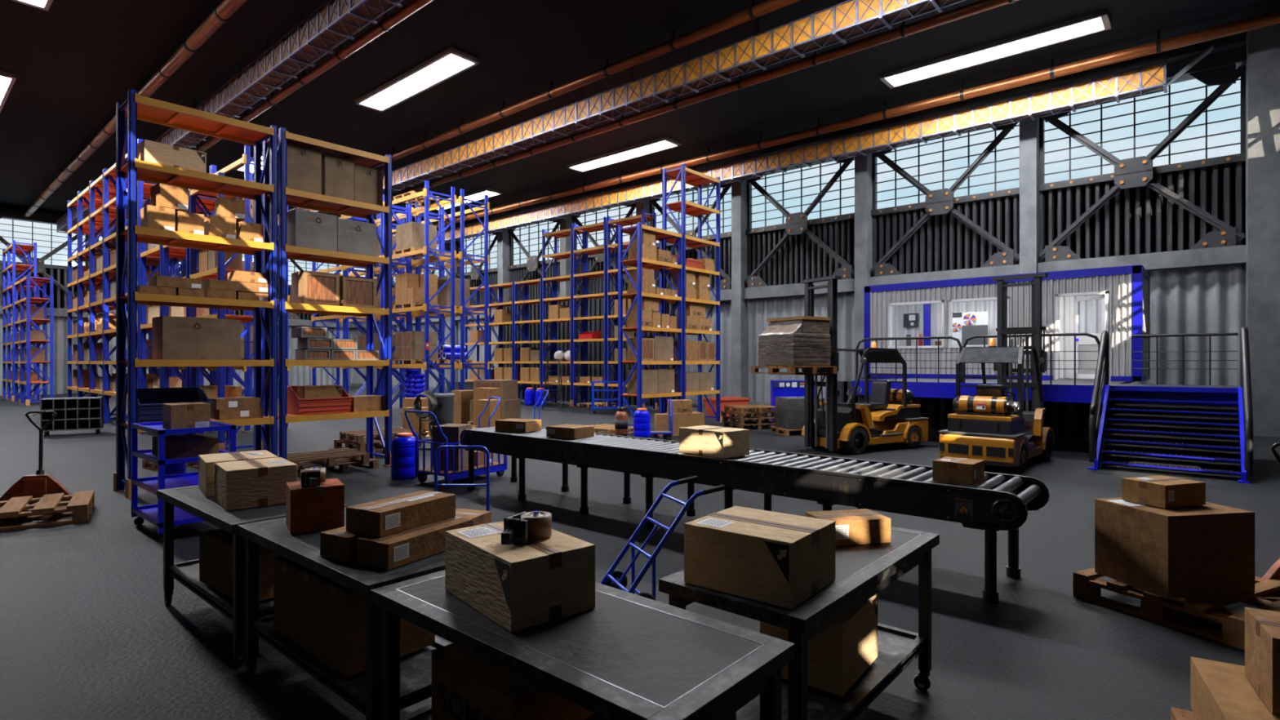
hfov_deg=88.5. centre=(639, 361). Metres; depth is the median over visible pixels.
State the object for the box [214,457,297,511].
cardboard box
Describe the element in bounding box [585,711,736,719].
cardboard box
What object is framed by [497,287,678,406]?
cardboard boxes
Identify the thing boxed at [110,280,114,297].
cardboard box
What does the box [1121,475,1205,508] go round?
cardboard box
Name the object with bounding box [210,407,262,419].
cardboard box
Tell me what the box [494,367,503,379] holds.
cardboard box
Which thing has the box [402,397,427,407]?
cardboard box
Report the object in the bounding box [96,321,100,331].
cardboard box
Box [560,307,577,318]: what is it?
cardboard box
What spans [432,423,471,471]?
cardboard box
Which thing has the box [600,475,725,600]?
hand truck
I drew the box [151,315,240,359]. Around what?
cardboard box
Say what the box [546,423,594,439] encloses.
cardboard box
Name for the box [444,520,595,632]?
cardboard box
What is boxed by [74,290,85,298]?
cardboard box
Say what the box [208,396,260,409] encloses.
cardboard box
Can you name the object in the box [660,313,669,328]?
cardboard box
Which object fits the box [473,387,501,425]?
cardboard box
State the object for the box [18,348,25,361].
cardboard box
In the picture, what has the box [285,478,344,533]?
cardboard box
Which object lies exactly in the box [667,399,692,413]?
cardboard box
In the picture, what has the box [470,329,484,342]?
cardboard box
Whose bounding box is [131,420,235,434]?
tray
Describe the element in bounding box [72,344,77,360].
wooden crate
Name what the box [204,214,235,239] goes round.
cardboard box
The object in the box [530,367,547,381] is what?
cardboard box
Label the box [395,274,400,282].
cardboard box
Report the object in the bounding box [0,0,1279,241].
ceiling
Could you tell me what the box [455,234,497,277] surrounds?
window
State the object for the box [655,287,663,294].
cardboard box
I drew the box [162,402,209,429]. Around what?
cardboard box
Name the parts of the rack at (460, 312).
upright post, upright post, upright post, upright post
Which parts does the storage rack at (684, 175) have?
upright post, upright post, upright post, upright post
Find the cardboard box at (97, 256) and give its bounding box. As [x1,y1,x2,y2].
[96,254,99,271]
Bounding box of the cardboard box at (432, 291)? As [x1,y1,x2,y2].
[429,288,437,297]
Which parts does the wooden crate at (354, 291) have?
board panel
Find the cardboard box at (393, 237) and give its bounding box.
[376,233,395,256]
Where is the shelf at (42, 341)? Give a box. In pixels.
[30,340,50,342]
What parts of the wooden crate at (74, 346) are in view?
board panel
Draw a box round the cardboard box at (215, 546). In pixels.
[199,528,280,600]
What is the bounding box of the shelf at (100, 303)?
[98,301,127,306]
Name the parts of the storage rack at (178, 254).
upright post, upright post, upright post, upright post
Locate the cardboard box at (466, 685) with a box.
[431,643,594,719]
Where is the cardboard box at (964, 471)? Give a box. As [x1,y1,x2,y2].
[932,456,984,485]
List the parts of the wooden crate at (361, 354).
board panel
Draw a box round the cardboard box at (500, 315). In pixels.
[494,309,511,322]
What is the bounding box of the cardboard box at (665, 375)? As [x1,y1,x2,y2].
[644,368,674,393]
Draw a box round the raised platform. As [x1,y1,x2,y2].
[837,377,1244,466]
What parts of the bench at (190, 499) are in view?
leg, leg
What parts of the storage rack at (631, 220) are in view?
upright post, upright post, upright post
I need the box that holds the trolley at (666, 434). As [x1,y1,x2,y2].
[648,399,673,440]
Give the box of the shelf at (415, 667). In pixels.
[252,613,449,715]
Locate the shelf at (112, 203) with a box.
[108,199,149,208]
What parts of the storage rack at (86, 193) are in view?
upright post, upright post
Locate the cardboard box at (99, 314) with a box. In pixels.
[97,313,100,321]
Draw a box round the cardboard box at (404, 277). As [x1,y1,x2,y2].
[400,272,418,281]
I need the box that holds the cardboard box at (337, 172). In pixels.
[321,153,354,200]
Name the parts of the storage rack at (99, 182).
upright post, upright post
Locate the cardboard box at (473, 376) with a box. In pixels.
[470,368,484,379]
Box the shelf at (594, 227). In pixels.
[577,223,617,231]
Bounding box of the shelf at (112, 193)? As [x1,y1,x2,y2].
[82,186,115,199]
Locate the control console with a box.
[770,380,814,426]
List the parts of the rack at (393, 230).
upright post, upright post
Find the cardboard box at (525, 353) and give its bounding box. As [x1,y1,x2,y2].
[520,347,537,361]
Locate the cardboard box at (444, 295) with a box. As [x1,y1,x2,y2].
[437,276,470,306]
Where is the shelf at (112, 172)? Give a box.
[108,168,115,176]
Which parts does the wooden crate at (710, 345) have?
board panel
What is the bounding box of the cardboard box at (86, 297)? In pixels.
[84,296,87,305]
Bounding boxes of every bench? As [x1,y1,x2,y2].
[156,484,347,666]
[237,506,449,719]
[370,569,795,719]
[658,526,939,719]
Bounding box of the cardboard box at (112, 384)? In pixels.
[110,382,115,391]
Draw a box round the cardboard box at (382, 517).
[346,489,455,537]
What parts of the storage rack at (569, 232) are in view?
upright post, upright post, upright post, upright post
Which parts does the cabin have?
post, door frame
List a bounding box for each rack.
[1,248,28,398]
[6,240,36,401]
[13,280,43,403]
[19,275,53,405]
[67,191,102,397]
[78,181,115,413]
[89,168,127,415]
[103,163,151,424]
[113,88,277,498]
[124,138,173,434]
[138,242,197,435]
[146,261,181,377]
[156,260,209,376]
[163,190,226,443]
[181,165,244,393]
[189,172,262,450]
[209,144,289,431]
[262,127,391,466]
[311,214,366,395]
[343,203,408,402]
[348,213,401,408]
[377,202,440,408]
[381,180,456,404]
[416,188,489,393]
[464,285,500,381]
[488,280,526,401]
[514,277,554,402]
[542,223,584,406]
[572,217,618,406]
[605,208,657,409]
[617,222,682,426]
[662,163,721,422]
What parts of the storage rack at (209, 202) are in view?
upright post, upright post, upright post, upright post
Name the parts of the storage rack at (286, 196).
upright post, upright post, upright post, upright post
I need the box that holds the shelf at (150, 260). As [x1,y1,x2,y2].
[146,256,170,266]
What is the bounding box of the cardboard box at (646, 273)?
[629,267,654,279]
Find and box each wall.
[0,205,352,395]
[352,68,1245,402]
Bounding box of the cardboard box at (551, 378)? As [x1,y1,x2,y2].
[548,375,564,382]
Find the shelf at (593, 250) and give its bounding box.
[579,247,617,253]
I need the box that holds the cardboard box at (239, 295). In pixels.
[235,291,268,301]
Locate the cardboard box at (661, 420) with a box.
[654,413,668,436]
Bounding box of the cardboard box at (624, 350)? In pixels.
[614,348,627,360]
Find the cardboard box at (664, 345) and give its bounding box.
[642,336,673,360]
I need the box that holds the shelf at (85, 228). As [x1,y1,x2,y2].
[71,225,102,234]
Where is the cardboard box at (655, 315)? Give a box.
[652,311,660,327]
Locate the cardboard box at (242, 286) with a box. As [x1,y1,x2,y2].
[201,279,268,293]
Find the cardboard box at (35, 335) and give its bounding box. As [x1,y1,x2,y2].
[25,329,45,340]
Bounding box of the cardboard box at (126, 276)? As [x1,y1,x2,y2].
[114,275,127,296]
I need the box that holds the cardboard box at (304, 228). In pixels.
[286,208,337,251]
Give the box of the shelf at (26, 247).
[9,244,34,250]
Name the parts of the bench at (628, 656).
leg, apron rail, leg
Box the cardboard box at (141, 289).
[137,285,176,295]
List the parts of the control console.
panel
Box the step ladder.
[542,359,564,409]
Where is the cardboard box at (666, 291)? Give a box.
[663,288,671,295]
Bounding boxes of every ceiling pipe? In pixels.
[22,0,247,217]
[146,0,433,183]
[277,0,800,206]
[331,0,1018,217]
[392,9,1279,235]
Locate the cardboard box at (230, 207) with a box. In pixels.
[214,196,245,222]
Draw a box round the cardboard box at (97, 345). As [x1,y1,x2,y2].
[84,342,102,360]
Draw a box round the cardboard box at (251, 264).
[242,261,253,271]
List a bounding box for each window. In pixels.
[0,219,87,270]
[288,259,336,288]
[374,253,399,287]
[413,245,445,278]
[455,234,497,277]
[507,221,559,269]
[573,206,635,259]
[650,187,731,248]
[746,159,854,234]
[871,124,1019,216]
[1039,65,1245,191]
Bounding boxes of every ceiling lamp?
[0,70,16,112]
[11,0,53,11]
[234,151,262,173]
[355,47,479,111]
[436,187,502,209]
[566,136,681,172]
[879,8,1111,88]
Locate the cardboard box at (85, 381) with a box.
[82,378,96,387]
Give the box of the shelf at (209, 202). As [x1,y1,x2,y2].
[195,195,217,213]
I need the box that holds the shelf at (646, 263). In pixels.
[621,258,671,268]
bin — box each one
[137,386,212,422]
[286,384,351,414]
[426,393,454,439]
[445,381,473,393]
[578,330,601,339]
[671,254,703,268]
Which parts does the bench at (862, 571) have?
leg, apron rail, leg, apron rail, leg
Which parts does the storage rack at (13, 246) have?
upright post, upright post, upright post, upright post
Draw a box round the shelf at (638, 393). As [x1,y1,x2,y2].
[621,392,667,395]
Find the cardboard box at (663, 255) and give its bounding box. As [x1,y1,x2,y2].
[656,248,671,262]
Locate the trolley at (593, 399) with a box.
[591,381,624,413]
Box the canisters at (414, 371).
[409,368,419,397]
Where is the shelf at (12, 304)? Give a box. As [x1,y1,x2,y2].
[11,303,34,306]
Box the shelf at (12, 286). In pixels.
[11,285,33,288]
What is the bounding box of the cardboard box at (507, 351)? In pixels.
[503,347,519,361]
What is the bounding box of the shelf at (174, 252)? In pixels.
[148,246,186,257]
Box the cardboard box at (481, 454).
[474,450,491,466]
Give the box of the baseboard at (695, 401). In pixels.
[351,382,770,405]
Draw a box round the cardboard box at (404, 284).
[400,280,418,288]
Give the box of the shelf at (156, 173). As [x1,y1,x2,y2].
[118,163,267,195]
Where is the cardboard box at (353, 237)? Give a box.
[337,217,376,256]
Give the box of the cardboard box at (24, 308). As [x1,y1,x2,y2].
[18,308,25,320]
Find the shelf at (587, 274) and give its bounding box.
[579,272,617,276]
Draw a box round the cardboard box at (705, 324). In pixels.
[699,317,711,330]
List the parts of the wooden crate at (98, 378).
board panel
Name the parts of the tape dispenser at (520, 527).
cutter blade, frame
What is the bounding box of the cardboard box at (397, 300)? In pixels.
[395,296,400,304]
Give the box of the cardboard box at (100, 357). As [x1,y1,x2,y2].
[86,348,109,360]
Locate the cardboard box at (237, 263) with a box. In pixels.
[208,250,242,270]
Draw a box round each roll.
[437,352,443,359]
[440,345,466,352]
[442,351,468,359]
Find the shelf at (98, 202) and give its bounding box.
[71,197,102,208]
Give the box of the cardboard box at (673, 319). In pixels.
[669,315,676,328]
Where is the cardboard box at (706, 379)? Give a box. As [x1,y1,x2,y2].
[698,372,713,391]
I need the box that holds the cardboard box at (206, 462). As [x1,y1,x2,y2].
[198,449,278,497]
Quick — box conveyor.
[459,426,1049,604]
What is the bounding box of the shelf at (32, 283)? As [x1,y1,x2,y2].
[18,281,42,285]
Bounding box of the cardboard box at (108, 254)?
[108,253,110,266]
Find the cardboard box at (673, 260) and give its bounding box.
[671,257,677,264]
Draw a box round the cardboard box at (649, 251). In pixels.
[628,243,656,260]
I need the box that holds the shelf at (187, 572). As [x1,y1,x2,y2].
[168,558,273,621]
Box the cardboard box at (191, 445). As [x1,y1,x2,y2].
[151,433,218,459]
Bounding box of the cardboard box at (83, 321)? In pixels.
[75,320,88,333]
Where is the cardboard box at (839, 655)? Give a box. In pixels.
[760,593,877,697]
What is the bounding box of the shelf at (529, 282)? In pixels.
[523,280,551,284]
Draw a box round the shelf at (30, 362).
[30,361,49,363]
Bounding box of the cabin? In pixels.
[863,264,1150,381]
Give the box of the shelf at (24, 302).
[18,300,42,304]
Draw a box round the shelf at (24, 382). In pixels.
[22,381,50,383]
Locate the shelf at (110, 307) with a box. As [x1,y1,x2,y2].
[85,305,115,309]
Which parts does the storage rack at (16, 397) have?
upright post, upright post, upright post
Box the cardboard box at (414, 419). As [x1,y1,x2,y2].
[402,406,428,430]
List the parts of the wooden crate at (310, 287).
board panel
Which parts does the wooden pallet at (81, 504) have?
board, board, board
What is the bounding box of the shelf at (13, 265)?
[10,263,34,269]
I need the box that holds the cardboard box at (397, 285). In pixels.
[395,281,400,289]
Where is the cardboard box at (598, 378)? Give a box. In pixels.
[591,376,604,383]
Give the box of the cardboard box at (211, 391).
[199,385,241,398]
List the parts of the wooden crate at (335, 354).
board panel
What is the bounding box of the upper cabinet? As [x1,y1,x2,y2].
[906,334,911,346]
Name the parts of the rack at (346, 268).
upright post, upright post, upright post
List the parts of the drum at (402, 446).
screw lid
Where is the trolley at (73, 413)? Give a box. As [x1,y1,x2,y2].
[40,396,103,436]
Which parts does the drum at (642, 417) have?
screw lid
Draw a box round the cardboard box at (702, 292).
[696,285,710,300]
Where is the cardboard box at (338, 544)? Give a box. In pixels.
[320,526,368,562]
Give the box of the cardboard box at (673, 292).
[671,289,677,296]
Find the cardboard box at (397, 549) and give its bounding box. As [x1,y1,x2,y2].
[356,515,473,569]
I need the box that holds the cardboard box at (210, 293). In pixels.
[204,288,235,299]
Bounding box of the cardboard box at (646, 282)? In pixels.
[628,277,655,287]
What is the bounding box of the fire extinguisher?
[918,333,922,346]
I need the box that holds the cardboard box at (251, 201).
[242,198,253,208]
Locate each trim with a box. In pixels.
[0,208,278,247]
[0,217,84,308]
[0,305,350,328]
[87,234,98,393]
[101,230,115,311]
[277,268,278,388]
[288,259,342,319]
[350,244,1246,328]
[364,263,374,386]
[413,243,445,274]
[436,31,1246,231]
[445,242,457,391]
[454,231,497,309]
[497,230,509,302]
[507,218,559,302]
[560,216,573,297]
[571,203,635,295]
[635,199,650,226]
[648,182,731,290]
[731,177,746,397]
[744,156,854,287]
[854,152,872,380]
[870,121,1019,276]
[1019,117,1039,274]
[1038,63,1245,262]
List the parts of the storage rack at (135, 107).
upright post, upright post, upright post, upright post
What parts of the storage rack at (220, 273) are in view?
upright post, upright post, upright post, upright post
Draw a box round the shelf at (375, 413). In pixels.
[265,410,377,417]
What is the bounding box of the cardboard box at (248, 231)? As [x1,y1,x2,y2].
[235,221,263,242]
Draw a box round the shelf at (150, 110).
[118,98,266,142]
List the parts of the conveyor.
leg, leg, leg, leg, leg, leg, leg, leg, leg, plate, leg, plate, leg, leg, leg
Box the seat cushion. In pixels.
[855,401,888,409]
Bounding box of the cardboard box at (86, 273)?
[84,270,88,276]
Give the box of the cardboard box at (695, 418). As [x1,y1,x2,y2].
[665,411,704,435]
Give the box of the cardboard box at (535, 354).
[530,350,547,361]
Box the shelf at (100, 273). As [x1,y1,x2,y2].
[97,271,127,277]
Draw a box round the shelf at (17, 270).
[5,268,27,272]
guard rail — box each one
[855,336,962,382]
[962,333,1100,385]
[1132,332,1238,385]
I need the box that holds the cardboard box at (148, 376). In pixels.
[146,373,159,388]
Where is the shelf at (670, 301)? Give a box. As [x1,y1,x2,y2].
[665,299,702,303]
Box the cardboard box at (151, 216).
[140,204,175,231]
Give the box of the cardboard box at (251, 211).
[249,208,253,217]
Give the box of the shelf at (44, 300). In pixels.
[30,297,49,302]
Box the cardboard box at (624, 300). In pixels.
[614,298,627,315]
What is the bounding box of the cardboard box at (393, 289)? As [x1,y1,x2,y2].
[391,287,395,294]
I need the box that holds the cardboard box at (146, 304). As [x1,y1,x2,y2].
[146,304,147,324]
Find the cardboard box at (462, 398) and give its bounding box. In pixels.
[451,390,473,423]
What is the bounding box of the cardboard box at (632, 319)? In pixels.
[626,310,652,327]
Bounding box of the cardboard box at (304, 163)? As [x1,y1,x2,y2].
[277,141,321,194]
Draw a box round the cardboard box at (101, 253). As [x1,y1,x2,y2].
[99,251,110,270]
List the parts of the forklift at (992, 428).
tank, seat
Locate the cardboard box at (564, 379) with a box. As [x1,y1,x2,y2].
[560,376,577,382]
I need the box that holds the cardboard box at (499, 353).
[494,347,503,361]
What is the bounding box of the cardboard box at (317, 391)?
[297,385,342,398]
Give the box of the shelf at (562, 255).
[549,252,582,257]
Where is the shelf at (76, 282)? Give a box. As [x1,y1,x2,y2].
[73,280,102,286]
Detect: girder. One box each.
[56,0,404,233]
[277,0,965,227]
[398,51,1167,252]
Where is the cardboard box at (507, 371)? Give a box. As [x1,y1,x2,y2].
[503,367,519,380]
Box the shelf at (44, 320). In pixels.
[30,318,49,322]
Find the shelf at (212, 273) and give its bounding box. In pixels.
[202,268,253,279]
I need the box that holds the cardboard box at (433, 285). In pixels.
[420,281,437,289]
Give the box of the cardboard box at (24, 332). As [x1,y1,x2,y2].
[18,332,25,341]
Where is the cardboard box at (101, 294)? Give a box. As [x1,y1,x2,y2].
[100,292,110,300]
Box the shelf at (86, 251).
[83,248,113,256]
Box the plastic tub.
[702,396,751,419]
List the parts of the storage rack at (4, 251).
upright post, upright post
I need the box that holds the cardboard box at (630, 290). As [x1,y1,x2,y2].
[626,285,655,293]
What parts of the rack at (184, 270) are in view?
upright post, upright post, upright post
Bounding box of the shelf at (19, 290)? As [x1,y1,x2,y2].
[5,288,26,292]
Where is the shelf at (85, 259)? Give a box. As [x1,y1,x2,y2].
[72,254,96,262]
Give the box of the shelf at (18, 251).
[5,248,27,254]
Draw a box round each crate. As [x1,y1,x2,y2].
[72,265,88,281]
[72,320,75,334]
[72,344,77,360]
[75,372,77,386]
[86,322,96,332]
[96,376,111,390]
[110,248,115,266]
[240,324,253,342]
[240,342,253,359]
[291,271,339,306]
[291,325,326,337]
[294,348,330,359]
[297,337,333,349]
[330,349,355,359]
[333,337,357,349]
[339,275,376,308]
[355,349,378,359]
[357,333,364,346]
[364,333,395,346]
[364,346,395,359]
[395,331,404,345]
[395,345,404,359]
[404,330,437,346]
[404,345,437,359]
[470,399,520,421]
[473,379,517,399]
[627,337,654,360]
[697,340,706,360]
[706,342,715,360]
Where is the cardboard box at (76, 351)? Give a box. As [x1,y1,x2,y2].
[75,351,84,360]
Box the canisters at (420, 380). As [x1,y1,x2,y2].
[415,373,424,397]
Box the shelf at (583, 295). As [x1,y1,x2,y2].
[582,294,617,297]
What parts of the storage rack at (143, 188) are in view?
upright post, upright post, upright post, upright post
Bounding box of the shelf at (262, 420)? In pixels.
[118,416,266,426]
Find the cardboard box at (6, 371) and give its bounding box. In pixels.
[6,370,20,379]
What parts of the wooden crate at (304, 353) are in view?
board panel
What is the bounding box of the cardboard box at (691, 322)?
[676,315,699,329]
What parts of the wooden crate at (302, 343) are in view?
board panel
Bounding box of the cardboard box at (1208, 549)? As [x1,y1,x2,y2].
[1094,497,1254,599]
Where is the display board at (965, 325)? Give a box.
[952,311,988,345]
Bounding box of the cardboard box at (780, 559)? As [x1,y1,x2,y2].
[684,506,835,608]
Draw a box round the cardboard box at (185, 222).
[175,210,204,235]
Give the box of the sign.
[426,342,429,349]
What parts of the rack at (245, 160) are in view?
upright post, upright post, upright post, upright post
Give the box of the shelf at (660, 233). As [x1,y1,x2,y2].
[621,225,675,238]
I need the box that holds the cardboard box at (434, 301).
[429,296,437,304]
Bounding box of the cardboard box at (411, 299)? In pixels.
[407,294,424,303]
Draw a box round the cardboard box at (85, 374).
[82,371,97,378]
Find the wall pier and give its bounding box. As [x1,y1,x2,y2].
[1245,23,1279,437]
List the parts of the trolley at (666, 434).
handle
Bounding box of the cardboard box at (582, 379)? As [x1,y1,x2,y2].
[579,376,596,382]
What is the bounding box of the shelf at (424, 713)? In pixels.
[400,703,431,719]
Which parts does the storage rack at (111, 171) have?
upright post, upright post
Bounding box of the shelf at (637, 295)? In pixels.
[621,293,667,299]
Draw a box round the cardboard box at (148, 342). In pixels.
[146,339,151,359]
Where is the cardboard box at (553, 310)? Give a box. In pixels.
[548,304,566,319]
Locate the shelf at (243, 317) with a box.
[224,314,253,320]
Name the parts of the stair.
rail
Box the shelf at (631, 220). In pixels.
[612,215,654,225]
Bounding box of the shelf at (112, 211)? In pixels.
[94,207,127,219]
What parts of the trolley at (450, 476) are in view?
handle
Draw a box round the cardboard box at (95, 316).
[88,315,97,322]
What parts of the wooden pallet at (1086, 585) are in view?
board, board, board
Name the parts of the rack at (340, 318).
upright post, upright post, upright post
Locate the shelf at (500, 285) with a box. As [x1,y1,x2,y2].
[498,284,519,287]
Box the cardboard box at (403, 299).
[400,295,407,303]
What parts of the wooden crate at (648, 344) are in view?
board panel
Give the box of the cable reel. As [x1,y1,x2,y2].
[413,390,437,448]
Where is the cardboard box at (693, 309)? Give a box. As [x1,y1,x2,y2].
[676,302,705,317]
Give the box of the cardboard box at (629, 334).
[614,324,634,337]
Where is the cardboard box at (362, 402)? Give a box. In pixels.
[350,395,384,412]
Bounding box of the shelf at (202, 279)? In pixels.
[198,277,217,280]
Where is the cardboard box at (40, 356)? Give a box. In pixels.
[25,347,44,361]
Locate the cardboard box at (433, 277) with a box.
[420,273,437,282]
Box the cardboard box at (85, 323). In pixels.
[84,322,87,333]
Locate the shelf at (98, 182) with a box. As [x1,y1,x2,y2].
[94,175,127,190]
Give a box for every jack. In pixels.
[0,410,71,520]
[1259,443,1279,597]
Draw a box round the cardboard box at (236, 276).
[227,271,267,284]
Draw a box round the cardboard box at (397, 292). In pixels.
[395,288,400,297]
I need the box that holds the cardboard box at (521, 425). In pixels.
[495,417,541,432]
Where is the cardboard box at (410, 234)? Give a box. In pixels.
[395,221,436,252]
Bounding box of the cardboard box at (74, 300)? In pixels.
[72,297,84,308]
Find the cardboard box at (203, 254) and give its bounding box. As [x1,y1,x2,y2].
[199,249,208,272]
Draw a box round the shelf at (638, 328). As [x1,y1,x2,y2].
[622,326,654,331]
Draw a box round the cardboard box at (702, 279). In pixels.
[695,271,710,287]
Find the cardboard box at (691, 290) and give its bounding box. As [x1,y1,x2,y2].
[672,284,696,298]
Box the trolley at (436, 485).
[434,445,489,511]
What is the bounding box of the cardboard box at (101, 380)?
[100,378,111,390]
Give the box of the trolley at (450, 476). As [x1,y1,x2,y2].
[404,409,506,484]
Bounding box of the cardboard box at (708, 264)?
[694,257,714,271]
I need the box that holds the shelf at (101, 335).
[94,333,115,336]
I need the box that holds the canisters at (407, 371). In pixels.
[404,368,411,397]
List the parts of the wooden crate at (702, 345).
board panel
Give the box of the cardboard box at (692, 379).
[674,372,699,391]
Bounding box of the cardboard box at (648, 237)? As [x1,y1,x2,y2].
[629,230,655,245]
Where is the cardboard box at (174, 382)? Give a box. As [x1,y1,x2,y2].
[152,377,182,387]
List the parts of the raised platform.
support post, support post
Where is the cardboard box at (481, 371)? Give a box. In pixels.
[479,369,494,379]
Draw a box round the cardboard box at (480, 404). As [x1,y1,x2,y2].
[475,399,498,428]
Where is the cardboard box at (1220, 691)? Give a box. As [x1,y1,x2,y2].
[1190,656,1279,719]
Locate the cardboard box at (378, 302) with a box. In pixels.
[376,300,380,307]
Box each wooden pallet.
[0,489,94,531]
[142,459,197,471]
[286,448,369,469]
[297,456,378,475]
[328,442,384,456]
[333,435,395,451]
[339,427,418,443]
[373,256,398,266]
[393,191,439,206]
[393,247,439,258]
[393,302,439,311]
[393,359,439,364]
[400,427,428,436]
[430,252,472,262]
[430,305,472,311]
[431,360,472,364]
[577,401,615,407]
[591,423,634,435]
[720,409,775,418]
[723,414,775,424]
[724,404,775,413]
[724,420,775,429]
[751,365,836,373]
[770,426,802,435]
[1072,567,1279,650]
[1170,706,1197,719]
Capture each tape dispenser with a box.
[300,466,325,487]
[501,511,551,544]
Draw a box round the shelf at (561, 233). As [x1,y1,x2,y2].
[546,230,583,236]
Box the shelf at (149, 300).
[118,294,226,306]
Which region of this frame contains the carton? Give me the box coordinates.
[934,341,941,345]
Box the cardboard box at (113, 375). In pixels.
[111,373,127,382]
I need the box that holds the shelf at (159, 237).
[118,229,265,251]
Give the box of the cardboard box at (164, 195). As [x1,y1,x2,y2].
[150,182,188,212]
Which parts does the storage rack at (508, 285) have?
upright post, upright post, upright post, upright post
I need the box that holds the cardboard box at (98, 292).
[96,288,102,301]
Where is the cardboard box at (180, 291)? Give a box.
[176,288,204,297]
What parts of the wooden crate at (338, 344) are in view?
board panel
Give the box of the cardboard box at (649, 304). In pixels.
[631,295,658,311]
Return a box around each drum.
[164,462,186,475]
[391,432,416,479]
[524,387,534,405]
[535,387,546,406]
[633,408,650,438]
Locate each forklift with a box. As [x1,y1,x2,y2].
[771,275,928,454]
[938,272,1096,471]
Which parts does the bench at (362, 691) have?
leg, leg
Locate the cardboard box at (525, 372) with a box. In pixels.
[520,367,530,381]
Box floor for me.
[0,386,1279,719]
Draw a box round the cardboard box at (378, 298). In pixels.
[376,293,380,300]
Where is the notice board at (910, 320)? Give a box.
[903,313,918,327]
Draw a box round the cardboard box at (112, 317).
[100,313,115,330]
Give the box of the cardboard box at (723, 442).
[679,425,749,458]
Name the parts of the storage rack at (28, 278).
upright post, upright post, upright post, upright post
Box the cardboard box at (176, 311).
[171,306,208,316]
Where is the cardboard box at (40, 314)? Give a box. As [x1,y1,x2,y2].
[25,306,44,319]
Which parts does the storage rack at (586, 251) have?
upright post, upright post, upright post, upright post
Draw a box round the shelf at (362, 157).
[265,134,382,166]
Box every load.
[757,315,831,365]
[774,396,824,429]
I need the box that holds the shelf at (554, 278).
[551,276,583,280]
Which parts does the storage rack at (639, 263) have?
upright post, upright post, upright post, upright post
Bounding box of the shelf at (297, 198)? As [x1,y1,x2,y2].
[265,190,380,214]
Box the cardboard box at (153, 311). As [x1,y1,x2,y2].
[147,305,171,324]
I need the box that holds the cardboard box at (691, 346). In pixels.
[673,340,697,360]
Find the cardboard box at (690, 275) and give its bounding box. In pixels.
[672,270,695,284]
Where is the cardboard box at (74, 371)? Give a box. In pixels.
[72,369,88,386]
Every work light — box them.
[860,357,866,363]
[1038,357,1044,363]
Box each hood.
[857,404,919,421]
[947,413,1032,431]
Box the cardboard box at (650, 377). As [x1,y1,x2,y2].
[626,369,657,394]
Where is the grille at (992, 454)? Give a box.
[939,442,1013,466]
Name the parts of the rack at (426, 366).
upright post, upright post, upright post, upright post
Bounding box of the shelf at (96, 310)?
[76,308,100,312]
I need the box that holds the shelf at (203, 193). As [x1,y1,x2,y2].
[197,191,234,198]
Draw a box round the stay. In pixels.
[1166,44,1213,87]
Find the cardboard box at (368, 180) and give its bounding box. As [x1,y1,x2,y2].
[354,163,382,205]
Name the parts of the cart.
corner post, corner post, corner post, corner post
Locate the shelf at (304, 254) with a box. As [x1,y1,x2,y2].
[265,247,376,264]
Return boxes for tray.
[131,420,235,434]
[131,448,229,465]
[131,471,198,495]
[132,503,204,528]
[591,381,623,382]
[591,406,617,408]
[594,389,623,391]
[594,398,623,400]
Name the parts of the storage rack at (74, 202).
upright post, upright post, upright post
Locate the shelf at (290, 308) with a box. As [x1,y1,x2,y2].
[277,303,346,313]
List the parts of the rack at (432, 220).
upright post, upright post, upright post, upright post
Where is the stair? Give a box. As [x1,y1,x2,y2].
[1088,326,1253,483]
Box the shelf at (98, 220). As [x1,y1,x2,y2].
[82,217,115,227]
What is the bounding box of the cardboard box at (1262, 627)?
[1244,607,1279,715]
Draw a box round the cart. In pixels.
[131,420,235,541]
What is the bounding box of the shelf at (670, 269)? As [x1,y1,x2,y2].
[665,267,695,271]
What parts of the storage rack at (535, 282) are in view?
upright post, upright post, upright post, upright post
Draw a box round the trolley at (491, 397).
[478,396,500,428]
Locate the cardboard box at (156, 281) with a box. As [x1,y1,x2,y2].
[148,275,201,289]
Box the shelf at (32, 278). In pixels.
[24,276,49,281]
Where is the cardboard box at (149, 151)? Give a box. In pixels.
[137,139,206,173]
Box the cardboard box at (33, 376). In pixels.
[18,372,37,381]
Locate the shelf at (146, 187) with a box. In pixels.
[142,182,155,198]
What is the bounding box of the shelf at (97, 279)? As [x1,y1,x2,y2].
[84,275,114,282]
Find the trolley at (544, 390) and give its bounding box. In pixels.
[533,389,548,419]
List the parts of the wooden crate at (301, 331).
board panel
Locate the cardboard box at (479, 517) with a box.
[455,508,491,525]
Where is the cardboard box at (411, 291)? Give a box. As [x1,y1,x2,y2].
[407,287,424,296]
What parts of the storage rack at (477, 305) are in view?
upright post, upright post, upright post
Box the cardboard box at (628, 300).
[627,298,631,311]
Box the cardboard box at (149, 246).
[147,243,154,249]
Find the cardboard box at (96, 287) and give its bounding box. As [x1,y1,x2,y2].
[87,285,102,304]
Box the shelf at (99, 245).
[95,240,127,249]
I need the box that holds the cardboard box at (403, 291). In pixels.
[400,288,407,296]
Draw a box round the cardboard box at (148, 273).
[146,270,159,278]
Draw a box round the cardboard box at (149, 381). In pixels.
[147,378,152,387]
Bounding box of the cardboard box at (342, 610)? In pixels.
[319,577,435,678]
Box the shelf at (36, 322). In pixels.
[25,321,42,324]
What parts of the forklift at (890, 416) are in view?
seat, tank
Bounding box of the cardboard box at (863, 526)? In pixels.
[805,508,890,546]

